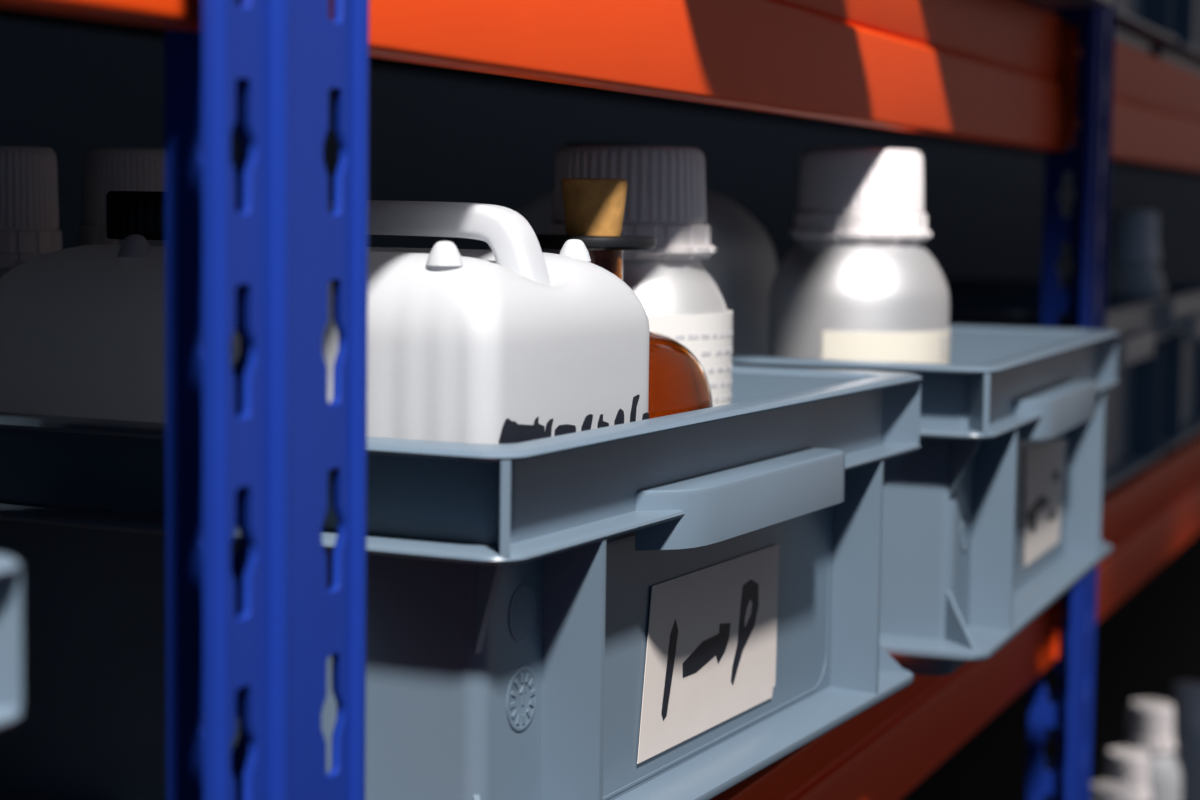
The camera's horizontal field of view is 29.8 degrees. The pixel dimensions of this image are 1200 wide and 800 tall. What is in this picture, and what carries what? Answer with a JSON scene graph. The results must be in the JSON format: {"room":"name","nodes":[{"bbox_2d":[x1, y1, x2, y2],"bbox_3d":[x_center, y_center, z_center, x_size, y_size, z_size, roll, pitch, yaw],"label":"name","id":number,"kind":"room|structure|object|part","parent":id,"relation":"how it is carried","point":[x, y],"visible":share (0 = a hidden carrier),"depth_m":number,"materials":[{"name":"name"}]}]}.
{"room":"chemical storage room","nodes":[
{"label":"chemical storage room","id":0,"kind":"room"},
{"bbox_2d":[0,19,1199,283],"bbox_3d":[4.073,-1.087,13.301,0.100,2.750,33.000,3,5,23],"label":"wall","id":1,"kind":"structure","parent":0,"point":[65,90],"depth_m":3.21,"materials":[{"name":"paint"}]},
{"bbox_3d":[5.969,0.327,12.617,4.050,0.100,33.000,3,5,23],"label":"floor","id":2,"kind":"structure","parent":0,"visible":0},
{"bbox_2d":[164,0,368,799],"bbox_3d":[-0.100,0.312,0.610,0.075,1.800,0.099,3,5,23],"label":"post","id":3,"kind":"object","parent":2,"relation":"on","point":[254,248],"visible":1,"depth_m":0.58,"materials":[{"name":"blue metal"}]},
{"bbox_2d":[0,0,201,31],"bbox_3d":[-0.326,-0.101,0.063,0.038,0.094,1.115,3,5,23],"label":"beam","id":4,"kind":"structure","parent":3,"relation":"attached to","point":[180,15],"depth_m":0.54,"materials":[{"name":"orange metal"}]},
{"bbox_3d":[-0.084,0.313,0.603,0.003,1.800,0.071,3,5,23],"label":"plate","id":5,"kind":"part","parent":3,"relation":"part of","materials":[{"name":"blue metal"}]},
{"bbox_2d":[329,0,1077,152],"bbox_3d":[0.105,-0.182,1.089,0.038,0.094,1.106,3,5,23],"label":"beam","id":6,"kind":"structure","parent":3,"relation":"attached to","point":[1000,72],"depth_m":1.01,"materials":[{"name":"orange metal"}]},
{"bbox_2d":[0,6,163,39],"bbox_3d":[-0.194,-0.235,1.210,0.602,0.018,1.099,3,5,23],"label":"shelf board","id":7,"kind":"object","parent":6,"relation":"on","point":[9,13],"visible":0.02,"depth_m":1.53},
{"bbox_2d":[1023,0,1113,8],"bbox_3d":[0.021,-0.338,1.441,0.608,0.154,0.400,3,5,23],"label":"crate","id":8,"kind":"object","parent":7,"relation":"on","point":[1044,4],"visible":0.06,"depth_m":1.48,"materials":[{"name":"grey plastic"}]},
{"bbox_2d":[740,596,1060,799],"bbox_3d":[0.100,0.184,1.120,0.038,0.094,1.106,3,5,23],"label":"beam","id":9,"kind":"structure","parent":3,"relation":"attached to","point":[886,750],"depth_m":1.27,"materials":[{"name":"orange metal"}]},
{"bbox_2d":[711,674,913,799],"bbox_3d":[-0.166,0.130,1.227,0.673,0.018,1.099,3,5,23],"label":"shelf board","id":10,"kind":"object","parent":9,"relation":"on","point":[740,790],"visible":0.02,"depth_m":0.91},
{"bbox_2d":[0,365,921,799],"bbox_3d":[-0.208,0.064,0.985,0.608,0.154,0.400,3,5,26],"label":"crate","id":11,"kind":"object","parent":10,"relation":"on","point":[675,606],"visible":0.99,"depth_m":0.77,"materials":[{"name":"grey plastic"}]},
{"bbox_2d":[0,146,61,277],"bbox_3d":[-0.245,0.011,0.937,0.066,0.230,0.066,3,5,23],"label":"bottle","id":12,"kind":"object","parent":11,"relation":"in","point":[29,211],"visible":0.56,"depth_m":0.91,"materials":[{"name":"white plastic"}]},
{"bbox_2d":[76,148,164,246],"bbox_3d":[-0.210,0.004,1.009,0.066,0.232,0.066,3,5,23],"label":"bottle","id":13,"kind":"object","parent":11,"relation":"in","point":[104,170],"visible":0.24,"depth_m":0.98,"materials":[{"name":"white plastic"}]},
{"bbox_2d":[0,191,649,443],"bbox_3d":[-0.103,0.033,0.814,0.212,0.214,0.126,3,5,26],"label":"jerrycan","id":14,"kind":"object","parent":11,"relation":"in","point":[514,341],"visible":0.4,"depth_m":0.77,"materials":[{"name":"white plastic"}]},
{"bbox_3d":[-0.162,-0.054,0.784,0.012,0.008,0.012,3,5,26],"label":"stacking knob","id":15,"kind":"part","parent":14,"relation":"part of","materials":[{"name":"white plastic"}]},
{"bbox_3d":[-0.076,-0.052,0.794,0.127,0.036,0.017,3,5,26],"label":"handle","id":16,"kind":"part","parent":14,"relation":"part of","materials":[{"name":"white plastic"}]},
{"bbox_3d":[-0.050,-0.048,0.730,0.012,0.008,0.012,3,5,26],"label":"stacking knob","id":17,"kind":"part","parent":14,"relation":"part of","materials":[{"name":"white plastic"}]},
{"bbox_3d":[-0.009,-0.054,0.813,0.012,0.008,0.012,3,5,26],"label":"stacking knob","id":18,"kind":"part","parent":14,"relation":"part of","materials":[{"name":"white plastic"}]},
{"bbox_2d":[536,178,712,418],"bbox_3d":[-0.004,0.023,0.897,0.097,0.220,0.097,3,5,23],"label":"flask","id":19,"kind":"object","parent":11,"relation":"in","point":[594,208],"visible":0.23,"depth_m":0.88,"materials":[{"name":"brown glass"}]},
{"bbox_3d":[-0.004,0.035,0.898,0.097,0.196,0.097,3,5,23],"label":"glass","id":20,"kind":"part","parent":19,"relation":"part of","materials":[{"name":"brown glass"}]},
{"bbox_2d":[541,145,732,406],"bbox_3d":[0.012,0.005,1.009,0.093,0.236,0.093,3,5,23],"label":"bottle","id":21,"kind":"object","parent":11,"relation":"in","point":[665,201],"visible":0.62,"depth_m":0.97,"materials":[{"name":"plastic"}]},
{"bbox_3d":[0.058,0.036,0.852,0.017,0.021,0.171,3,5,26],"label":"handle","id":22,"kind":"part","parent":11,"relation":"part of","materials":[{"name":"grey plastic"}]},
{"bbox_2d":[732,325,1120,675],"bbox_3d":[-0.021,0.034,1.366,0.608,0.154,0.400,3,5,21],"label":"crate","id":23,"kind":"object","parent":10,"relation":"on","point":[996,514],"visible":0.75,"depth_m":1.14,"materials":[{"name":"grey plastic"}]},
{"bbox_2d":[488,143,776,356],"bbox_3d":[0.019,-0.017,1.241,0.120,0.245,0.152,3,5,21],"label":"bottle","id":24,"kind":"object","parent":23,"relation":"in","point":[743,265],"visible":0.16,"depth_m":1.22,"materials":[{"name":"white plastic"}]},
{"bbox_2d":[768,148,950,363],"bbox_3d":[0.139,-0.014,1.220,0.098,0.242,0.098,3,5,23],"label":"bottle","id":25,"kind":"object","parent":23,"relation":"in","point":[859,284],"visible":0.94,"depth_m":1.18,"materials":[{"name":"plastic"}]},
{"bbox_3d":[0.255,0.005,1.254,0.017,0.021,0.171,3,5,21],"label":"handle","id":26,"kind":"part","parent":23,"relation":"part of","materials":[{"name":"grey plastic"}]},
{"bbox_3d":[-0.629,0.210,0.214,0.602,0.018,1.110,3,5,23],"label":"shelf board","id":27,"kind":"object","parent":3,"relation":"attached to","visible":0},
{"bbox_2d":[0,554,21,727],"bbox_3d":[-0.470,0.110,0.405,0.608,0.154,0.400,3,5,23],"label":"crate","id":28,"kind":"object","parent":27,"relation":"on","point":[10,571],"visible":1,"depth_m":0.46,"materials":[{"name":"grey plastic"}]},
{"bbox_2d":[1026,0,1115,799],"bbox_3d":[0.329,0.231,1.631,0.075,1.800,0.099,3,5,23],"label":"post","id":29,"kind":"object","parent":2,"relation":"on","point":[1089,159],"visible":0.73,"depth_m":1.60,"materials":[{"name":"blue metal"}]},
{"bbox_2d":[901,532,1199,799],"bbox_3d":[1.317,0.352,4.912,0.602,0.018,6.766,3,5,23],"label":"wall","id":30,"kind":"structure","parent":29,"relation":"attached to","point":[1149,642],"depth_m":3.56,"materials":[{"name":"black"}]},
{"bbox_2d":[1090,780,1132,799],"bbox_3d":[0.479,0.464,2.128,0.060,0.204,0.060,3,5,23],"label":"bottle","id":31,"kind":"object","parent":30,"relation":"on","point":[1103,789],"visible":0.9,"depth_m":2.11,"materials":[{"name":"white plastic"}]},
{"bbox_2d":[1103,747,1151,799],"bbox_3d":[0.515,0.452,2.221,0.062,0.214,0.062,3,5,23],"label":"bottle","id":32,"kind":"object","parent":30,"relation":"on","point":[1128,765],"visible":0.75,"depth_m":2.20,"materials":[{"name":"white plastic"}]},
{"bbox_2d":[1123,699,1181,799],"bbox_3d":[0.575,0.432,2.368,0.068,0.230,0.068,3,5,23],"label":"bottle","id":33,"kind":"object","parent":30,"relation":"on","point":[1150,722],"visible":0.8,"depth_m":2.34,"materials":[{"name":"white plastic"}]},
{"bbox_2d":[1171,681,1199,799],"bbox_3d":[0.688,0.429,2.641,0.060,0.194,0.060,3,5,23],"label":"bottle","id":34,"kind":"object","parent":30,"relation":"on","point":[1185,694],"visible":0.71,"depth_m":2.62,"materials":[{"name":"white plastic"}]},
{"bbox_3d":[0.345,0.232,1.625,0.003,1.800,0.071,3,5,23],"label":"plate","id":35,"kind":"part","parent":29,"relation":"part of","materials":[{"name":"blue metal"}]},
{"bbox_2d":[1053,433,1199,662],"bbox_3d":[1.622,-0.103,4.747,0.038,0.094,6.771,3,5,23],"label":"beam","id":36,"kind":"structure","parent":29,"relation":"attached to","point":[1149,516],"depth_m":2.01,"materials":[{"name":"orange metal"}]},
{"bbox_3d":[1.324,-0.159,4.869,0.602,0.018,6.766,3,5,23],"label":"shelf board","id":37,"kind":"object","parent":36,"relation":"on","visible":0},
{"bbox_2d":[949,292,1170,493],"bbox_3d":[0.158,-0.014,1.955,0.608,0.154,0.400,3,5,23],"label":"crate","id":38,"kind":"object","parent":37,"relation":"on","point":[1131,405],"visible":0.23,"depth_m":1.94,"materials":[{"name":"grey plastic"}]},
{"bbox_3d":[0.431,-0.043,1.839,0.017,0.021,0.171,3,5,23],"label":"handle","id":39,"kind":"part","parent":38,"relation":"part of","materials":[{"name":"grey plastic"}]},
{"bbox_2d":[945,278,1199,450],"bbox_3d":[0.320,-0.045,2.347,0.608,0.154,0.400,3,5,23],"label":"crate","id":40,"kind":"object","parent":37,"relation":"on","point":[1179,381],"visible":0.18,"depth_m":2.17,"materials":[{"name":"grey plastic"}]},
{"bbox_2d":[1107,211,1165,294],"bbox_3d":[0.513,-0.076,2.185,0.066,0.212,0.066,3,5,23],"label":"bottle","id":41,"kind":"object","parent":40,"relation":"in","point":[1133,240],"visible":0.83,"depth_m":2.16,"materials":[{"name":"white plastic"}]},
{"bbox_3d":[0.593,-0.074,2.231,0.017,0.021,0.171,3,5,23],"label":"handle","id":42,"kind":"part","parent":40,"relation":"part of","materials":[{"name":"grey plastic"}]},
{"bbox_2d":[1069,39,1199,172],"bbox_3d":[1.627,-0.470,4.716,0.038,0.094,6.771,3,5,23],"label":"beam","id":43,"kind":"structure","parent":29,"relation":"attached to","point":[1156,115],"depth_m":1.94,"materials":[{"name":"orange metal"}]},
{"bbox_2d":[369,57,1199,174],"bbox_3d":[1.329,-0.523,4.838,0.602,0.018,6.766,3,5,23],"label":"shelf board","id":44,"kind":"object","parent":43,"relation":"on","point":[373,62],"visible":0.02,"depth_m":2.53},
{"bbox_2d":[1044,0,1178,52],"bbox_3d":[0.161,-0.377,1.923,0.608,0.154,0.400,3,5,23],"label":"crate","id":45,"kind":"object","parent":44,"relation":"on","point":[1140,24],"visible":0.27,"depth_m":1.92,"materials":[{"name":"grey plastic"}]},
{"bbox_2d":[1149,0,1199,74],"bbox_3d":[0.323,-0.408,2.315,0.608,0.154,0.400,3,5,23],"label":"crate","id":46,"kind":"object","parent":44,"relation":"on","point":[1185,14],"visible":0.15,"depth_m":2.08,"materials":[{"name":"grey plastic"}]}
]}

